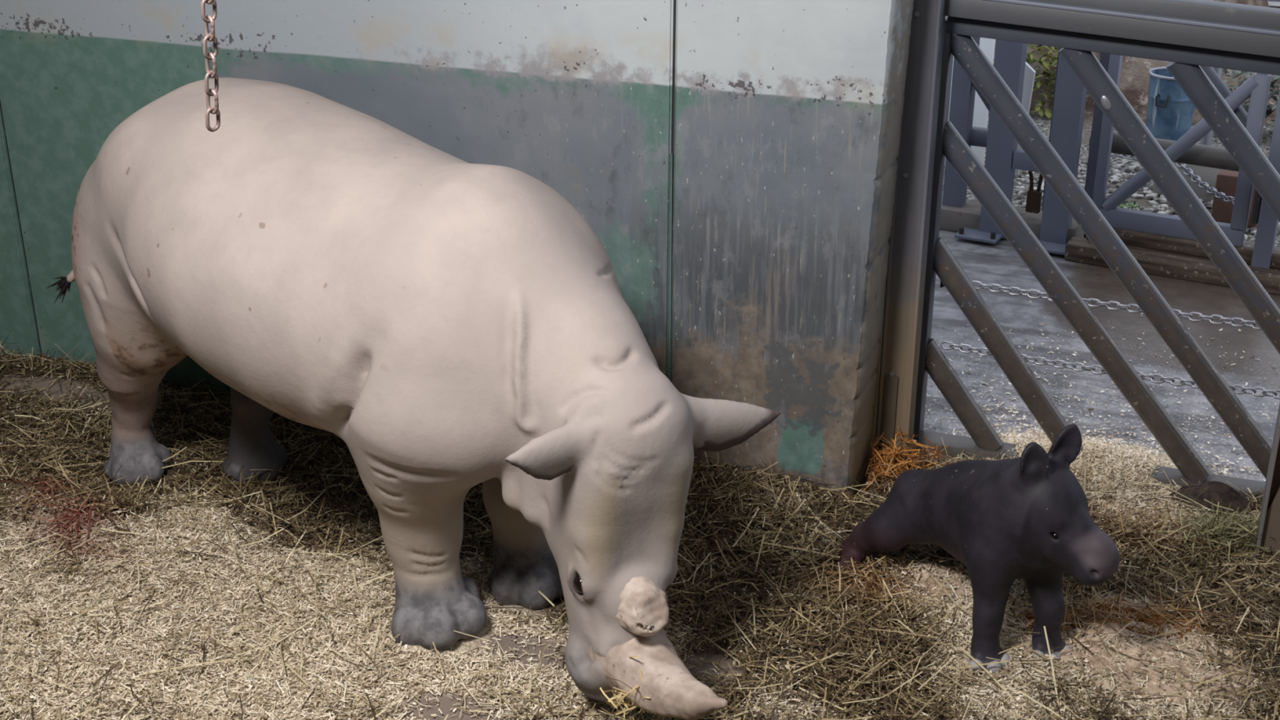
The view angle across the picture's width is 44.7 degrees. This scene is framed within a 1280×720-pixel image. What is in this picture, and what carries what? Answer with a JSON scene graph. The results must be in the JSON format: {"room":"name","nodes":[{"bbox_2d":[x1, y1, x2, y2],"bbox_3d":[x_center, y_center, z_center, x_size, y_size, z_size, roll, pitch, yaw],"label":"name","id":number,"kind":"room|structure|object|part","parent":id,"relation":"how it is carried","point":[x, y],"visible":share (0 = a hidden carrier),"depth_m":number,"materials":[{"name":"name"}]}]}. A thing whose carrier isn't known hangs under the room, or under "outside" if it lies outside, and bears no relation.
{"room":"zoo rhino enclosure","nodes":[
{"label":"zoo rhino enclosure","id":0,"kind":"room"},
{"bbox_2d":[200,0,220,132],"bbox_3d":[-0.982,-0.756,3.551,0.068,0.486,0.038,8,25,19],"label":"chain","id":1,"kind":"object","parent":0,"point":[211,37],"visible":1,"depth_m":3.58,"materials":[{"name":"silver metal"}]},
{"bbox_2d":[0,0,913,497],"bbox_3d":[-2.308,-1.386,7.168,7.121,3.300,0.340,8,25,19],"label":"wall","id":2,"kind":"structure","parent":0,"point":[575,97],"depth_m":6.39,"materials":[{"name":"paint"}]},
{"bbox_2d":[0,100,42,355],"bbox_3d":[-3.013,-1.430,7.272,0.030,3.300,0.024,8,25,19],"label":"trim","id":3,"kind":"structure","parent":2,"relation":"attached to","point":[0,100],"depth_m":7.59,"materials":[{"name":"metal"}]},
{"bbox_2d":[666,153,674,381],"bbox_3d":[0.123,-0.141,6.548,0.022,1.500,0.024,8,25,19],"label":"trim","id":4,"kind":"structure","parent":2,"relation":"attached to","point":[671,196],"depth_m":6.43,"materials":[{"name":"grey metal"}]},
{"bbox_2d":[671,0,675,153],"bbox_3d":[0.136,-1.660,5.904,0.018,1.800,0.024,8,25,19],"label":"trim","id":5,"kind":"structure","parent":2,"relation":"attached to","point":[674,17],"depth_m":6.13,"materials":[{"name":"grey metal"}]},
{"bbox_2d":[866,238,889,466],"bbox_3d":[0.948,-1.016,6.305,0.205,3.300,0.150,8,25,19],"label":"trim","id":6,"kind":"structure","parent":2,"relation":"attached to","point":[875,407],"depth_m":6.71,"materials":[{"name":"paint"}]},
{"bbox_2d":[866,111,1279,481],"bbox_3d":[3.860,-1.105,10.879,16.000,0.300,10.150,8,25,19],"label":"floor","id":7,"kind":"structure","parent":0,"point":[999,263],"depth_m":8.05,"materials":[{"name":"concrete"}]},
{"bbox_2d":[0,353,1279,719],"bbox_3d":[-0.867,1.083,5.296,8.492,0.123,4.928,8,25,19],"label":"bedding","id":8,"kind":"object","parent":7,"relation":"on","point":[446,703],"visible":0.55,"depth_m":5.78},
{"bbox_2d":[0,352,1279,719],"bbox_3d":[-0.766,0.926,5.649,8.236,0.145,3.992,8,25,19],"label":"wood shavings","id":9,"kind":"object","parent":8,"relation":"on","point":[153,583],"visible":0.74,"depth_m":5.55},
{"bbox_2d":[836,423,1119,673],"bbox_3d":[1.169,0.546,5.494,0.587,0.900,1.109,-7,24,-17],"label":"rhino calf","id":10,"kind":"object","parent":8,"relation":"on","point":[1027,517],"visible":0.98,"depth_m":5.25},
{"bbox_2d":[926,553,1204,642],"bbox_3d":[1.494,0.901,5.696,1.055,0.065,0.433,16,28,32],"label":"bedding","id":11,"kind":"object","parent":8,"relation":"on","point":[1126,610],"visible":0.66,"depth_m":5.60,"materials":[{"name":"brown plant"}]},
{"bbox_2d":[905,490,1257,707],"bbox_3d":[1.699,0.815,5.900,1.307,0.070,1.498,8,25,19],"label":"wood shavings","id":12,"kind":"object","parent":8,"relation":"on","point":[1153,674],"visible":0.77,"depth_m":5.37},
{"bbox_2d":[1146,487,1279,572],"bbox_3d":[2.350,0.644,6.127,0.745,0.180,0.524,8,25,19],"label":"tuft","id":13,"kind":"object","parent":8,"relation":"on","point":[1221,529],"visible":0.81,"depth_m":6.11,"materials":[{"name":"plant"}]},
{"bbox_2d":[874,0,945,462],"bbox_3d":[1.119,-1.045,6.245,0.140,3.300,0.135,8,25,19],"label":"post","id":14,"kind":"object","parent":7,"relation":"on","point":[909,229],"visible":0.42,"depth_m":6.41,"materials":[{"name":"grey metal"}]},
{"bbox_2d":[912,16,1279,500],"bbox_3d":[2.420,-0.297,6.242,2.622,2.009,0.130,8,25,19],"label":"gate","id":15,"kind":"object","parent":14,"relation":"attached to","point":[1077,49],"visible":0.84,"depth_m":6.36,"materials":[{"name":"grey metal"}]},
{"bbox_3d":[2.449,0.570,6.602,2.560,0.130,0.130,8,25,19],"label":"rail","id":16,"kind":"part","parent":15,"relation":"part of","materials":[{"name":"metal"}]},
{"bbox_2d":[939,280,1262,330],"bbox_3d":[2.030,-0.235,6.530,1.542,0.080,0.037,8,25,19],"label":"chain","id":17,"kind":"object","parent":15,"relation":"attached to","point":[981,286],"visible":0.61,"depth_m":6.54,"materials":[{"name":"metal"}]},
{"bbox_2d":[940,340,1279,399],"bbox_3d":[2.040,0.047,6.646,1.520,0.058,0.037,8,25,19],"label":"chain","id":18,"kind":"object","parent":15,"relation":"attached to","point":[1084,367],"visible":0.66,"depth_m":6.67,"materials":[{"name":"grey metal"}]},
{"bbox_3d":[2.421,-1.122,5.888,2.519,0.214,0.130,8,25,19],"label":"rail","id":19,"kind":"part","parent":15,"relation":"part of","materials":[{"name":"grey metal"}]},
{"bbox_2d":[944,0,1279,57],"bbox_3d":[2.448,-1.219,5.832,2.601,0.282,0.286,8,25,19],"label":"rail","id":20,"kind":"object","parent":14,"relation":"attached to","point":[1246,28],"depth_m":5.93,"materials":[{"name":"grey metal"}]},
{"bbox_2d":[944,37,995,166],"bbox_3d":[2.297,-1.905,10.979,0.340,1.093,0.159,6,24,13],"label":"board","id":21,"kind":"object","parent":7,"relation":"on","point":[980,114],"visible":0.02,"depth_m":10.98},
{"bbox_2d":[939,195,1084,242],"bbox_3d":[2.031,-0.920,9.889,1.520,0.140,0.280,12,26,26],"label":"kerb","id":22,"kind":"object","parent":7,"relation":"on","point":[968,215],"visible":0.27,"depth_m":9.73,"materials":[{"name":"grey concrete"}]},
{"bbox_2d":[942,35,1110,255],"bbox_3d":[2.386,-1.837,9.363,0.940,2.200,0.750,12,26,26],"label":"barrier","id":23,"kind":"object","parent":22,"relation":"on","point":[1002,157],"depth_m":9.42,"materials":[{"name":"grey metal"}]},
{"bbox_3d":[1.989,-1.888,9.482,0.120,2.200,0.106,12,26,26],"label":"post","id":24,"kind":"part","parent":23,"relation":"part of","materials":[{"name":"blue metal"}]},
{"bbox_2d":[968,126,987,147],"bbox_3d":[2.064,-1.402,9.737,0.332,0.124,0.119,12,26,26],"label":"pipe rail","id":25,"kind":"object","parent":23,"relation":"attached to","point":[978,135],"visible":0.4,"depth_m":9.66,"materials":[{"name":"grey metal"}]},
{"bbox_3d":[2.114,-0.781,9.662,0.260,0.020,0.240,12,26,26],"label":"plate","id":26,"kind":"part","parent":23,"relation":"part of","materials":[{"name":"blue metal"}]},
{"bbox_3d":[2.204,-1.797,9.269,0.160,2.200,0.106,12,26,26],"label":"post","id":27,"kind":"part","parent":23,"relation":"part of","materials":[{"name":"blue metal"}]},
{"bbox_2d":[1014,61,1035,175],"bbox_3d":[2.404,-1.534,9.886,0.148,0.730,0.030,12,26,26],"label":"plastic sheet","id":28,"kind":"object","parent":23,"relation":"attached to","point":[1029,73],"visible":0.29,"depth_m":9.78,"materials":[{"name":"plastic"}]},
{"bbox_3d":[2.375,-1.196,9.390,0.240,0.110,0.050,12,26,26],"label":"cross rail","id":29,"kind":"part","parent":23,"relation":"part of","materials":[{"name":"blue metal"}]},
{"bbox_3d":[2.418,-0.974,9.559,0.085,0.140,0.050,12,26,26],"label":"plate","id":30,"kind":"part","parent":23,"relation":"part of","materials":[{"name":"metal"}]},
{"bbox_3d":[2.409,-1.042,9.535,0.104,0.284,0.050,12,26,26],"label":"rusty bracket","id":31,"kind":"part","parent":23,"relation":"part of","materials":[{"name":"brown metal"}]},
{"bbox_3d":[2.629,-1.929,9.578,0.080,2.200,0.106,12,26,26],"label":"post","id":32,"kind":"part","parent":23,"relation":"part of","materials":[{"name":"grey metal"}]},
{"bbox_3d":[2.517,-0.694,9.458,0.260,0.020,0.240,12,26,26],"label":"plate","id":33,"kind":"part","parent":23,"relation":"part of","materials":[{"name":"blue metal"}]},
{"bbox_3d":[2.537,-1.724,9.100,0.160,2.200,0.106,12,26,26],"label":"post","id":34,"kind":"part","parent":23,"relation":"part of","materials":[{"name":"blue metal"}]},
{"bbox_3d":[2.789,-1.883,9.191,0.100,1.980,0.106,12,26,26],"label":"post","id":35,"kind":"part","parent":23,"relation":"part of","materials":[{"name":"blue metal"}]},
{"bbox_2d":[1088,132,1239,171],"bbox_3d":[3.147,-1.235,9.208,0.969,0.138,0.123,16,28,33],"label":"pipe rail","id":36,"kind":"object","parent":23,"relation":"attached to","point":[1213,157],"visible":0.42,"depth_m":9.07,"materials":[{"name":"grey metal"}]},
{"bbox_2d":[992,39,1088,119],"bbox_3d":[3.140,-2.320,12.462,1.015,0.717,0.554,8,25,19],"label":"leafy shrub","id":37,"kind":"object","parent":7,"relation":"on","point":[1029,60],"visible":0.27,"depth_m":12.38,"materials":[{"name":"green plant"}]},
{"bbox_2d":[924,298,1276,480],"bbox_3d":[2.509,0.094,7.618,2.080,0.066,1.985,8,25,19],"label":"sawdust spill","id":38,"kind":"object","parent":7,"relation":"on","point":[1224,472],"visible":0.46,"depth_m":7.23,"materials":[{"name":"beige wood"}]},
{"bbox_2d":[977,426,1221,491],"bbox_3d":[1.969,0.432,6.755,1.114,0.141,0.715,8,25,19],"label":"wood shavings","id":39,"kind":"object","parent":38,"relation":"on","point":[1102,451],"visible":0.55,"depth_m":6.70},
{"bbox_2d":[963,423,1239,488],"bbox_3d":[1.967,0.445,6.761,1.199,0.139,0.792,8,25,19],"label":"heap","id":40,"kind":"object","parent":7,"relation":"on","point":[1032,428],"visible":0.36,"depth_m":6.76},
{"bbox_2d":[992,0,1279,125],"bbox_3d":[4.897,-3.172,13.043,10.000,1.855,2.970,8,25,19],"label":"bank","id":41,"kind":"object","parent":7,"relation":"on","point":[1134,82],"visible":0.05,"depth_m":12.39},
{"bbox_2d":[1013,159,1279,239],"bbox_3d":[3.436,-1.094,10.438,1.901,0.054,1.825,8,25,19],"label":"gravel","id":42,"kind":"object","parent":7,"relation":"on","point":[1020,190],"visible":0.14,"depth_m":10.60,"materials":[{"name":"grey gravel"}]},
{"bbox_2d":[1110,153,1137,160],"bbox_3d":[3.706,-1.371,10.814,0.956,0.076,0.056,12,26,26],"label":"chain","id":43,"kind":"object","parent":42,"relation":"on","point":[1123,156],"visible":0.07,"depth_m":10.95,"materials":[{"name":"silver metal"}]},
{"bbox_2d":[1117,199,1143,211],"bbox_3d":[3.067,-0.938,9.946,0.391,0.188,0.319,18,29,36],"label":"weed","id":44,"kind":"object","parent":42,"relation":"on","point":[1134,203],"visible":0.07,"depth_m":9.91,"materials":[{"name":"green plant"}]},
{"bbox_2d":[1152,162,1221,202],"bbox_3d":[3.730,-1.233,10.441,0.500,0.280,0.240,12,26,26],"label":"concrete block","id":45,"kind":"object","parent":42,"relation":"on","point":[1208,175],"visible":0.14,"depth_m":10.32,"materials":[{"name":"grey concrete"}]},
{"bbox_2d":[1210,168,1257,228],"bbox_3d":[3.814,-1.020,9.918,0.280,0.360,0.220,12,26,26],"label":"brick block","id":46,"kind":"object","parent":42,"relation":"on","point":[1226,180],"visible":0.24,"depth_m":9.84,"materials":[{"name":"brown brick"}]},
{"bbox_2d":[1146,66,1195,141],"bbox_3d":[3.752,-1.706,11.041,0.366,0.676,0.392,8,25,19],"label":"trash bin","id":47,"kind":"object","parent":7,"relation":"on","point":[1170,111],"visible":0.48,"depth_m":10.90,"materials":[{"name":"metal"}]},
{"bbox_3d":[3.638,-1.806,10.852,0.099,0.085,0.038,18,29,36],"label":"handle","id":48,"kind":"part","parent":47,"relation":"part of","materials":[{"name":"metal"}]},
{"bbox_2d":[1064,236,1279,294],"bbox_3d":[3.568,-0.455,8.842,2.280,0.110,0.160,12,26,26],"label":"timber beam","id":49,"kind":"structure","parent":7,"relation":"on","point":[1081,250],"depth_m":9.02,"materials":[{"name":"brown wood"}]},
{"bbox_2d":[1085,227,1279,268],"bbox_3d":[3.662,-0.581,8.881,2.200,0.090,0.140,12,26,26],"label":"timber beam","id":50,"kind":"structure","parent":49,"relation":"on","point":[1135,238],"depth_m":9.08,"materials":[{"name":"brown wood"}]},
{"bbox_2d":[1200,66,1222,146],"bbox_3d":[4.127,-1.818,11.248,0.079,0.720,0.079,8,25,19],"label":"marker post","id":51,"kind":"object","parent":7,"relation":"on","point":[1206,140],"visible":0.1,"depth_m":11.29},
{"bbox_2d":[1222,68,1279,134],"bbox_3d":[4.749,-2.021,11.738,0.895,0.645,0.554,8,25,19],"label":"leafy shrub","id":52,"kind":"object","parent":7,"relation":"on","point":[1235,73],"visible":0.2,"depth_m":11.73,"materials":[{"name":"green plant"}]},
{"bbox_2d":[1250,89,1279,268],"bbox_3d":[3.555,-1.151,8.651,0.200,1.500,0.200,12,26,26],"label":"post","id":53,"kind":"object","parent":7,"relation":"on","point":[1268,223],"visible":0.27,"depth_m":8.77,"materials":[{"name":"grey metal"}]},
{"bbox_2d":[1093,0,1279,246],"bbox_3d":[3.105,-1.439,8.879,0.900,1.490,0.174,12,26,26],"label":"gate","id":54,"kind":"object","parent":53,"relation":"attached to","point":[1257,86],"visible":0.55,"depth_m":8.92,"materials":[{"name":"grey metal"}]},
{"bbox_3d":[3.083,-0.789,9.114,0.860,0.110,0.070,12,26,26],"label":"rail","id":55,"kind":"part","parent":54,"relation":"part of","materials":[{"name":"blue metal"}]},
{"bbox_3d":[3.083,-2.062,8.569,0.900,0.100,0.070,12,26,26],"label":"rail","id":56,"kind":"part","parent":54,"relation":"part of","materials":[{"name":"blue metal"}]},
{"bbox_2d":[1176,162,1234,204],"bbox_3d":[3.385,-1.079,9.337,0.046,0.119,0.855,-4,24,-9],"label":"chain","id":57,"kind":"object","parent":53,"relation":"hanging from","point":[1198,181],"visible":0.85,"depth_m":9.33,"materials":[{"name":"silver metal"}]},
{"bbox_2d":[1267,0,1279,8],"bbox_3d":[6.012,-3.026,13.406,2.200,1.280,0.080,8,25,19],"label":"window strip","id":58,"kind":"object","parent":7,"relation":"on","point":[1271,4],"visible":0.02,"depth_m":13.54,"materials":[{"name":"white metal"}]},
{"bbox_3d":[-2.259,2.087,3.660,11.000,0.300,8.900,8,25,19],"label":"floor","id":59,"kind":"structure","parent":0,"visible":0},
{"bbox_2d":[0,334,1279,719],"bbox_3d":[-0.772,0.904,5.625,8.384,0.307,4.113,8,25,19],"label":"hay","id":60,"kind":"object","parent":59,"relation":"on","point":[139,490],"visible":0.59,"depth_m":5.92},
{"bbox_2d":[45,77,781,719],"bbox_3d":[-0.950,-0.001,5.711,3.583,1.817,1.258,19,30,37],"label":"rhinoceros","id":61,"kind":"object","parent":60,"relation":"on","point":[459,325],"visible":0.99,"depth_m":5.03,"materials":[{"name":"white"}]},
{"bbox_2d":[600,655,664,719],"bbox_3d":[-0.018,1.052,4.887,0.223,0.325,0.189,-6,24,-14],"label":"tuft","id":62,"kind":"object","parent":61,"relation":"attached to","point":[621,701],"visible":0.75,"depth_m":4.85,"materials":[{"name":"beige plant"}]},
{"bbox_2d":[862,426,961,499],"bbox_3d":[1.169,0.426,6.609,0.397,0.201,0.552,8,25,19],"label":"tuft","id":63,"kind":"object","parent":60,"relation":"on","point":[894,450],"visible":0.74,"depth_m":6.66,"materials":[{"name":"brown plant"}]},
{"bbox_2d":[1169,480,1255,516],"bbox_3d":[2.353,0.605,6.415,0.341,0.219,0.197,8,25,19],"label":"lump","id":64,"kind":"object","parent":60,"relation":"in","point":[1215,492],"visible":0.5,"depth_m":6.35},
{"bbox_2d":[1253,403,1279,560],"bbox_3d":[2.485,-0.608,5.479,0.174,3.100,0.140,8,25,19],"label":"steel post","id":65,"kind":"object","parent":59,"relation":"on","point":[1268,522],"visible":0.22,"depth_m":5.97,"materials":[{"name":"grey metal"}]}
]}

